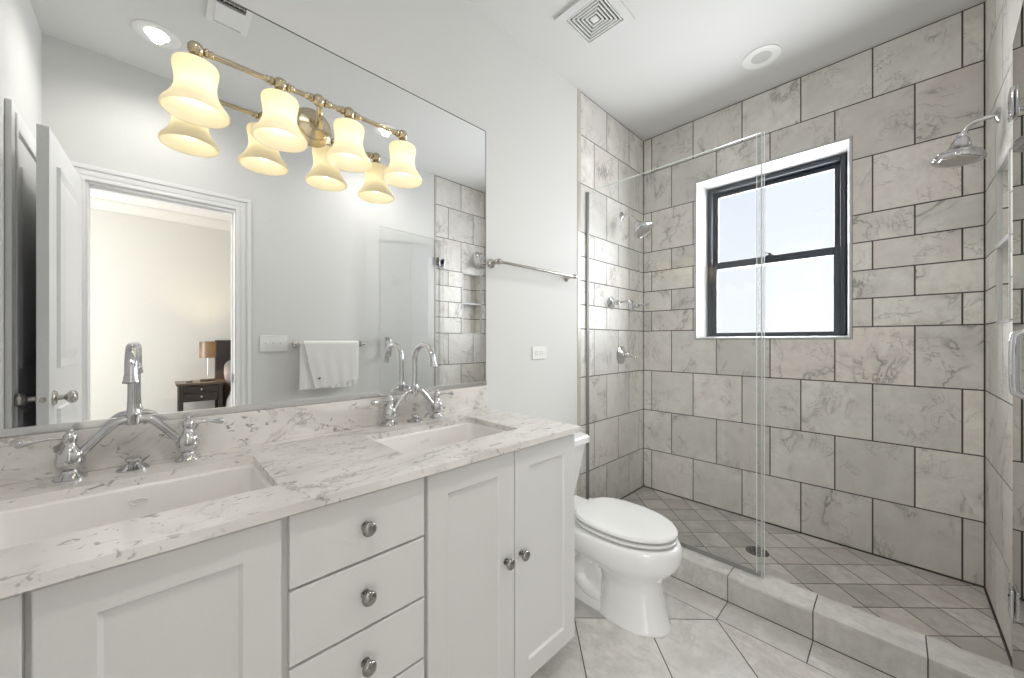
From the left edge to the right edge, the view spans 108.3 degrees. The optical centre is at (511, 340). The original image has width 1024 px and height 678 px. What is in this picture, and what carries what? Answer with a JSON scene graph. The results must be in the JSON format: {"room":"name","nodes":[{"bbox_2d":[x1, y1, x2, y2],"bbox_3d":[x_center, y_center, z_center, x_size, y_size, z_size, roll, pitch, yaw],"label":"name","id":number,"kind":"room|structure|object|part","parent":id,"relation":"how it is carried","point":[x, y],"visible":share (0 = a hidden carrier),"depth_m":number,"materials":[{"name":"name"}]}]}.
{"room":"bathroom","nodes":[
{"label":"bathroom","id":0,"kind":"room"},
{"bbox_2d":[232,0,642,499],"bbox_3d":[-0.107,-0.190,1.917,3.590,2.806,0.120,0,0,-44],"label":"wall","id":1,"kind":"structure","parent":0,"point":[448,54],"depth_m":2.08,"materials":[{"name":"paint"}]},
{"bbox_2d":[0,385,485,485],"bbox_3d":[-0.695,0.268,1.249,1.573,0.104,0.020,0,0,-44],"label":"backsplash","id":2,"kind":"structure","parent":1,"relation":"attached to","point":[35,461],"depth_m":1.09,"materials":[{"name":"stone"}]},
{"bbox_2d":[0,0,486,437],"bbox_3d":[-0.695,-0.404,1.256,1.581,1.238,0.011,0,0,-44],"label":"wall mirror","id":3,"kind":"object","parent":1,"relation":"attached to","point":[245,274],"visible":1,"depth_m":1.07,"materials":[{"name":"silver mirror"}]},
{"bbox_2d":[158,40,421,188],"bbox_3d":[-0.632,-0.693,1.187,0.728,0.196,0.184,0,0,-44],"label":"vanity light","id":4,"kind":"object","parent":3,"relation":"attached to","point":[192,98],"visible":1,"depth_m":1.10,"materials":[{"name":"beige glass"}]},
{"bbox_3d":[-0.828,-0.661,0.969,0.143,0.130,0.143,0,0,-44],"label":"lamp shade","id":5,"kind":"part","parent":4,"relation":"part of","materials":[{"name":"beige glass"}]},
{"bbox_2d":[190,51,201,57],"bbox_3d":[-0.828,-0.724,0.969,0.058,0.064,0.058,0,0,-44],"label":"socket","id":6,"kind":"object","parent":4,"relation":"attached to","point":[199,53],"depth_m":0.96,"materials":[{"name":"gold metal"}]},
{"bbox_3d":[-0.828,-0.657,0.969,0.052,0.070,0.052,0,0,-44],"label":"bulb","id":7,"kind":"part","parent":4,"relation":"part of","materials":[{"name":"white glass"}]},
{"bbox_3d":[-0.690,-0.661,1.102,0.143,0.130,0.143,0,0,-44],"label":"lamp shade","id":8,"kind":"part","parent":4,"relation":"part of","materials":[{"name":"beige glass"}]},
{"bbox_3d":[-0.690,-0.657,1.102,0.052,0.070,0.052,0,0,-44],"label":"bulb","id":9,"kind":"part","parent":4,"relation":"part of","materials":[{"name":"white glass"}]},
{"bbox_3d":[-0.633,-0.728,1.210,0.027,0.084,0.094,0,0,-36],"label":"arm","id":10,"kind":"part","parent":4,"relation":"part of","materials":[{"name":"gold metal"}]},
{"bbox_3d":[-0.546,-0.661,1.241,0.143,0.130,0.143,0,0,-44],"label":"lamp shade","id":11,"kind":"part","parent":4,"relation":"part of","materials":[{"name":"beige glass"}]},
{"bbox_3d":[-0.407,-0.661,1.375,0.143,0.130,0.143,0,0,-44],"label":"lamp shade","id":12,"kind":"part","parent":4,"relation":"part of","materials":[{"name":"beige glass"}]},
{"bbox_2d":[487,259,576,281],"bbox_3d":[0.138,-0.384,2.016,0.662,0.048,0.078,0,0,-44],"label":"towel bar","id":13,"kind":"object","parent":1,"relation":"attached to","point":[491,263],"visible":1,"depth_m":1.92,"materials":[{"name":"silver metal"}]},
{"bbox_3d":[-0.082,-0.384,1.806,0.048,0.048,0.080,0,0,-37],"label":"post","id":14,"kind":"part","parent":13,"relation":"part of","materials":[{"name":"silver metal"}]},
{"bbox_3d":[0.154,-0.384,2.000,0.600,0.015,0.015,0,0,-44],"label":"rail","id":15,"kind":"part","parent":13,"relation":"part of","materials":[{"name":"silver metal"}]},
{"bbox_3d":[0.356,-0.384,2.228,0.080,0.048,0.048,0,0,39],"label":"post","id":16,"kind":"part","parent":13,"relation":"part of","materials":[{"name":"silver metal"}]},
{"bbox_2d":[532,347,545,358],"bbox_3d":[0.155,0.067,2.080,0.116,0.070,0.008,0,0,-44],"label":"power outlet","id":17,"kind":"object","parent":1,"relation":"attached to","point":[537,352],"visible":1,"depth_m":2.07,"materials":[{"name":"white plastic"}]},
{"bbox_2d":[578,89,580,496],"bbox_3d":[0.425,-0.251,2.347,0.030,2.683,0.005,0,0,-44],"label":"tile edge","id":18,"kind":"structure","parent":1,"relation":"attached to","point":[579,91],"depth_m":2.35,"materials":[{"name":"tile"}]},
{"bbox_2d":[608,297,629,308],"bbox_3d":[0.744,-0.268,2.565,0.090,0.090,0.129,0,0,-44],"label":"shower valve","id":19,"kind":"object","parent":1,"relation":"attached to","point":[611,302],"visible":1,"depth_m":2.58,"materials":[{"name":"silver metal"}]},
{"bbox_3d":[0.762,-0.268,2.557,0.097,0.038,0.037,0,0,35],"label":"lever handle","id":20,"kind":"part","parent":19,"relation":"part of","materials":[{"name":"silver metal"}]},
{"bbox_2d":[616,346,637,363],"bbox_3d":[0.839,0.102,2.690,0.166,0.130,0.081,0,0,-44],"label":"shower valve","id":21,"kind":"object","parent":1,"relation":"attached to","point":[621,355],"visible":1,"depth_m":2.68,"materials":[{"name":"silver metal"}]},
{"bbox_3d":[0.868,0.107,2.694,0.123,0.049,0.032,0,0,-36],"label":"lever handle","id":22,"kind":"part","parent":21,"relation":"part of","materials":[{"name":"silver metal"}]},
{"bbox_2d":[619,212,652,238],"bbox_3d":[0.882,-0.837,2.631,0.144,0.215,0.229,0,0,-44],"label":"shower","id":23,"kind":"object","parent":1,"relation":"attached to","point":[641,228],"visible":1,"depth_m":2.59,"materials":[{"name":"silver metal"}]},
{"bbox_3d":[0.844,-0.887,2.670,0.017,0.081,0.120,0,0,-44],"label":"shower arm","id":24,"kind":"part","parent":23,"relation":"part of","materials":[{"name":"silver metal"}]},
{"bbox_3d":[0.921,-0.773,2.590,0.107,0.066,0.086,0,0,-44],"label":"spray plate","id":25,"kind":"part","parent":23,"relation":"part of","materials":[{"name":"silver metal"}]},
{"bbox_2d":[628,300,648,311],"bbox_3d":[0.949,-0.266,2.763,0.090,0.090,0.129,0,0,-44],"label":"shower valve","id":26,"kind":"object","parent":1,"relation":"attached to","point":[631,305],"visible":0.98,"depth_m":2.78,"materials":[{"name":"silver metal"}]},
{"bbox_3d":[0.967,-0.266,2.755,0.097,0.038,0.037,0,0,35],"label":"lever handle","id":27,"kind":"part","parent":26,"relation":"part of","materials":[{"name":"silver metal"}]},
{"bbox_2d":[530,576,893,677],"bbox_3d":[0.516,1.263,1.179,3.220,0.100,1.807,0,0,-44],"label":"floor","id":28,"kind":"structure","parent":0,"point":[709,636],"depth_m":1.46,"materials":[{"name":"tile"}]},
{"bbox_2d":[0,434,574,677],"bbox_3d":[-0.504,0.776,1.040,1.557,0.871,0.584,0,0,-44],"label":"vanity cabinet","id":29,"kind":"object","parent":28,"relation":"on","point":[465,571],"visible":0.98,"depth_m":0.82,"materials":[{"name":"paint"}]},
{"bbox_3d":[-0.785,0.731,0.420,0.282,0.764,0.018,0,0,-44],"label":"door","id":30,"kind":"part","parent":29,"relation":"part of","materials":[{"name":"paint"}]},
{"bbox_3d":[-0.569,0.731,0.629,0.304,0.764,0.018,0,0,-44],"label":"door","id":31,"kind":"part","parent":29,"relation":"part of","materials":[{"name":"paint"}]},
{"bbox_2d":[0,385,580,598],"bbox_3d":[-0.503,0.278,1.050,1.573,0.124,0.572,0,0,-44],"label":"countertop","id":32,"kind":"structure","parent":29,"relation":"on","point":[312,456],"depth_m":0.92,"materials":[{"name":"stone"}]},
{"bbox_2d":[14,342,223,482],"bbox_3d":[-0.908,0.161,0.885,0.361,0.316,0.181,0,0,-44],"label":"bridge faucet","id":33,"kind":"object","parent":32,"relation":"on","point":[68,460],"visible":1,"depth_m":0.90,"materials":[{"name":"silver metal"}]},
{"bbox_3d":[-1.051,0.225,0.829,0.017,0.017,0.079,0,0,35],"label":"lever handle","id":34,"kind":"part","parent":33,"relation":"part of","materials":[{"name":"silver metal"}]},
{"bbox_3d":[-0.904,0.107,0.881,0.033,0.208,0.171,0,0,-44],"label":"spout","id":35,"kind":"part","parent":33,"relation":"part of","materials":[{"name":"silver metal"}]},
{"bbox_3d":[-0.948,0.304,0.926,0.062,0.030,0.062,0,0,-44],"label":"lift knob","id":36,"kind":"part","parent":33,"relation":"part of","materials":[{"name":"silver metal"}]},
{"bbox_3d":[-0.847,0.225,1.026,0.079,0.017,0.017,0,0,-33],"label":"lever handle","id":37,"kind":"part","parent":33,"relation":"part of","materials":[{"name":"silver metal"}]},
{"bbox_2d":[0,463,271,549],"bbox_3d":[-0.782,0.422,0.772,0.480,0.162,0.322,0,0,-44],"label":"sink","id":38,"kind":"object","parent":32,"relation":"in","point":[37,522],"visible":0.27,"depth_m":0.85,"materials":[{"name":"ceramic"}]},
{"bbox_2d":[371,342,453,426],"bbox_3d":[-0.345,0.161,1.429,0.361,0.316,0.181,0,0,-44],"label":"bridge faucet","id":39,"kind":"object","parent":32,"relation":"on","point":[389,413],"visible":1,"depth_m":1.45,"materials":[{"name":"silver metal"}]},
{"bbox_3d":[-0.487,0.225,1.373,0.017,0.017,0.079,0,0,35],"label":"lever handle","id":40,"kind":"part","parent":39,"relation":"part of","materials":[{"name":"silver metal"}]},
{"bbox_3d":[-0.385,0.304,1.471,0.062,0.030,0.062,0,0,-44],"label":"lift knob","id":41,"kind":"part","parent":39,"relation":"part of","materials":[{"name":"silver metal"}]},
{"bbox_3d":[-0.341,0.107,1.425,0.033,0.208,0.171,0,0,-44],"label":"spout","id":42,"kind":"part","parent":39,"relation":"part of","materials":[{"name":"silver metal"}]},
{"bbox_3d":[-0.284,0.225,1.570,0.079,0.017,0.017,0,0,-33],"label":"lever handle","id":43,"kind":"part","parent":39,"relation":"part of","materials":[{"name":"silver metal"}]},
{"bbox_2d":[374,422,504,454],"bbox_3d":[-0.238,0.422,1.299,0.479,0.162,0.318,0,0,-44],"label":"sink","id":44,"kind":"object","parent":32,"relation":"in","point":[409,443],"visible":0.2,"depth_m":1.43,"materials":[{"name":"ceramic"}]},
{"bbox_3d":[-0.340,0.734,0.849,0.304,0.150,0.018,0,0,-44],"label":"drawer","id":45,"kind":"part","parent":29,"relation":"part of","materials":[{"name":"paint"}]},
{"bbox_3d":[-0.340,0.578,0.849,0.304,0.150,0.018,0,0,-44],"label":"drawer","id":46,"kind":"part","parent":29,"relation":"part of","materials":[{"name":"paint"}]},
{"bbox_3d":[-0.340,0.423,0.849,0.304,0.148,0.018,0,0,-44],"label":"drawer","id":47,"kind":"part","parent":29,"relation":"part of","materials":[{"name":"paint"}]},
{"bbox_3d":[-0.323,0.731,0.831,0.033,0.033,0.032,0,0,-44],"label":"drawer knob","id":48,"kind":"part","parent":29,"relation":"part of","materials":[{"name":"silver metal"}]},
{"bbox_3d":[-0.323,0.575,0.831,0.033,0.033,0.032,0,0,-44],"label":"drawer knob","id":49,"kind":"part","parent":29,"relation":"part of","materials":[{"name":"silver metal"}]},
{"bbox_3d":[-0.323,0.420,0.831,0.033,0.033,0.032,0,0,-44],"label":"drawer knob","id":50,"kind":"part","parent":29,"relation":"part of","materials":[{"name":"silver metal"}]},
{"bbox_3d":[-0.340,0.890,0.849,0.304,0.150,0.018,0,0,-44],"label":"drawer","id":51,"kind":"part","parent":29,"relation":"part of","materials":[{"name":"paint"}]},
{"bbox_3d":[-0.111,0.731,1.071,0.312,0.764,0.018,0,0,-44],"label":"door","id":52,"kind":"part","parent":29,"relation":"part of","materials":[{"name":"paint"}]},
{"bbox_3d":[-0.008,0.683,1.135,0.033,0.033,0.032,0,0,-44],"label":"door knob","id":53,"kind":"part","parent":29,"relation":"part of","materials":[{"name":"silver metal"}]},
{"bbox_3d":[0.040,0.683,1.182,0.033,0.033,0.032,0,0,-44],"label":"door knob","id":54,"kind":"part","parent":29,"relation":"part of","materials":[{"name":"silver metal"}]},
{"bbox_3d":[0.117,0.731,1.292,0.314,0.764,0.018,0,0,-44],"label":"door","id":55,"kind":"part","parent":29,"relation":"part of","materials":[{"name":"paint"}]},
{"bbox_2d":[574,432,682,637],"bbox_3d":[0.414,0.863,1.781,0.430,0.699,0.780,0,0,-44],"label":"toilet","id":56,"kind":"object","parent":28,"relation":"on","point":[625,551],"visible":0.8,"depth_m":1.57,"materials":[{"name":"ceramic"}]},
{"bbox_3d":[0.216,0.705,1.986,0.408,0.284,0.186,0,0,-44],"label":"tank","id":57,"kind":"part","parent":56,"relation":"part of","materials":[{"name":"ceramic"}]},
{"bbox_3d":[0.217,0.538,1.984,0.430,0.050,0.214,0,0,-44],"label":"tank lid","id":58,"kind":"part","parent":56,"relation":"part of","materials":[{"name":"ceramic"}]},
{"bbox_3d":[0.514,0.832,1.677,0.330,0.017,0.449,0,0,-44],"label":"seat","id":59,"kind":"part","parent":56,"relation":"part of","materials":[{"name":"plastic"}]},
{"bbox_3d":[0.515,0.805,1.676,0.330,0.024,0.450,0,0,-44],"label":"lid","id":60,"kind":"part","parent":56,"relation":"part of","materials":[{"name":"ceramic"}]},
{"bbox_3d":[0.476,1.030,1.717,0.368,0.365,0.602,0,0,-44],"label":"bowl","id":61,"kind":"part","parent":56,"relation":"part of","materials":[{"name":"ceramic"}]},
{"bbox_2d":[671,542,1013,677],"bbox_3d":[1.047,1.153,1.776,0.146,0.123,1.687,0,0,-44],"label":"kerb","id":62,"kind":"object","parent":28,"relation":"on","point":[895,650],"visible":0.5,"depth_m":1.46,"materials":[{"name":"tile"}]},
{"bbox_2d":[586,131,764,577],"bbox_3d":[0.827,0.062,2.057,0.018,2.057,0.976,0,0,-44],"label":"glass panel","id":63,"kind":"object","parent":62,"relation":"on","point":[755,572],"visible":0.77,"depth_m":1.73,"materials":[{"name":"clear glass"}]},
{"bbox_3d":[0.824,0.061,2.060,0.010,2.054,0.956,0,0,-44],"label":"glass","id":64,"kind":"part","parent":63,"relation":"part of","materials":[{"name":"clear glass"}]},
{"bbox_2d":[466,0,985,140],"bbox_3d":[0.521,-1.643,1.267,3.590,0.100,1.927,0,0,-44],"label":"ceiling","id":65,"kind":"structure","parent":0,"point":[678,63],"depth_m":1.98,"materials":[{"name":"paint"}]},
{"bbox_2d":[554,0,634,50],"bbox_3d":[0.408,-1.587,1.823,0.280,0.012,0.280,0,0,-44],"label":"ceiling vent","id":66,"kind":"object","parent":65,"relation":"in","point":[589,23],"visible":1,"depth_m":1.83,"materials":[{"name":"paint"}]},
{"bbox_2d":[742,44,781,69],"bbox_3d":[1.400,-1.590,2.077,0.187,0.006,0.187,0,0,-44],"label":"recessed light","id":67,"kind":"object","parent":65,"relation":"in","point":[762,56],"visible":1,"depth_m":2.07,"materials":[{"name":"white plastic"}]},
{"bbox_2d":[643,2,984,587],"bbox_3d":[1.722,-0.190,2.428,0.250,2.806,1.687,0,0,-44],"label":"wall","id":68,"kind":"structure","parent":0,"point":[875,438],"depth_m":2.04,"materials":[{"name":"tile"}]},
{"bbox_2d":[695,136,851,338],"bbox_3d":[1.695,-0.578,2.449,0.249,1.132,0.836,0,0,-44],"label":"window","id":69,"kind":"structure","parent":68,"relation":"in","point":[836,156],"depth_m":2.42,"materials":[{"name":"black metal"}]},
{"bbox_3d":[1.742,-0.306,2.497,0.030,0.536,0.713,0,0,-44],"label":"sash","id":70,"kind":"part","parent":69,"relation":"part of","materials":[{"name":"black metal"}]},
{"bbox_3d":[1.768,-0.807,2.522,0.030,0.570,0.713,0,0,-44],"label":"sash","id":71,"kind":"part","parent":69,"relation":"part of","materials":[{"name":"black metal"}]},
{"bbox_2d":[621,487,1012,667],"bbox_3d":[1.362,1.186,2.080,0.750,0.058,1.687,0,0,-44],"label":"floor","id":72,"kind":"structure","parent":0,"point":[957,613],"depth_m":1.83,"materials":[{"name":"tile"}]},
{"bbox_2d":[745,546,768,556],"bbox_3d":[1.348,1.155,2.033,0.110,0.004,0.110,0,0,-44],"label":"floor drain","id":73,"kind":"object","parent":72,"relation":"on","point":[751,549],"visible":0.84,"depth_m":2.03,"materials":[{"name":"metal"}]},
{"bbox_2d":[985,0,1022,662],"bbox_3d":[1.149,-0.190,0.617,3.590,2.806,0.120,0,0,-44],"label":"wall","id":74,"kind":"structure","parent":0,"point":[1001,16],"depth_m":1.53,"materials":[{"name":"tile"}]},
{"bbox_2d":[930,107,1000,167],"bbox_3d":[1.903,-0.847,1.559,0.157,0.189,0.187,0,0,-44],"label":"shower","id":75,"kind":"object","parent":74,"relation":"attached to","point":[961,152],"visible":1,"depth_m":1.54,"materials":[{"name":"silver metal"}]},
{"bbox_3d":[1.892,-0.765,1.571,0.116,0.020,0.116,0,0,-44],"label":"spray plate","id":76,"kind":"part","parent":75,"relation":"part of","materials":[{"name":"silver metal"}]},
{"bbox_3d":[1.932,-0.896,1.529,0.017,0.055,0.103,0,0,-44],"label":"shower arm","id":77,"kind":"part","parent":75,"relation":"part of","materials":[{"name":"silver metal"}]},
{"bbox_2d":[996,234,1007,248],"bbox_3d":[1.947,-0.388,1.412,0.228,0.018,0.096,0,0,-44],"label":"niche shelf","id":78,"kind":"object","parent":74,"relation":"attached to","point":[1003,243],"visible":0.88,"depth_m":1.45,"materials":[{"name":"white stone"}]},
{"bbox_2d":[996,148,1011,323],"bbox_3d":[1.920,-0.388,1.440,0.256,0.638,0.015,0,0,-44],"label":"tile edge","id":79,"kind":"structure","parent":74,"relation":"attached to","point":[1006,160],"depth_m":1.52,"materials":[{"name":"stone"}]},
{"bbox_2d":[1008,0,1023,677],"bbox_3d":[1.395,0.053,1.001,0.676,2.039,0.090,0,0,-40],"label":"door","id":80,"kind":"structure","parent":74,"relation":"in","point":[1016,93],"depth_m":1.11,"materials":[{"name":"clear glass"}]},
{"bbox_3d":[1.188,0.053,0.830,0.028,0.178,0.090,0,0,-41],"label":"pull handle","id":81,"kind":"part","parent":80,"relation":"part of","materials":[{"name":"silver metal"}]},
{"bbox_3d":[1.389,0.053,0.990,0.652,2.039,0.010,0,0,-41],"label":"glass","id":82,"kind":"part","parent":80,"relation":"part of","materials":[{"name":"clear glass"}]}
]}

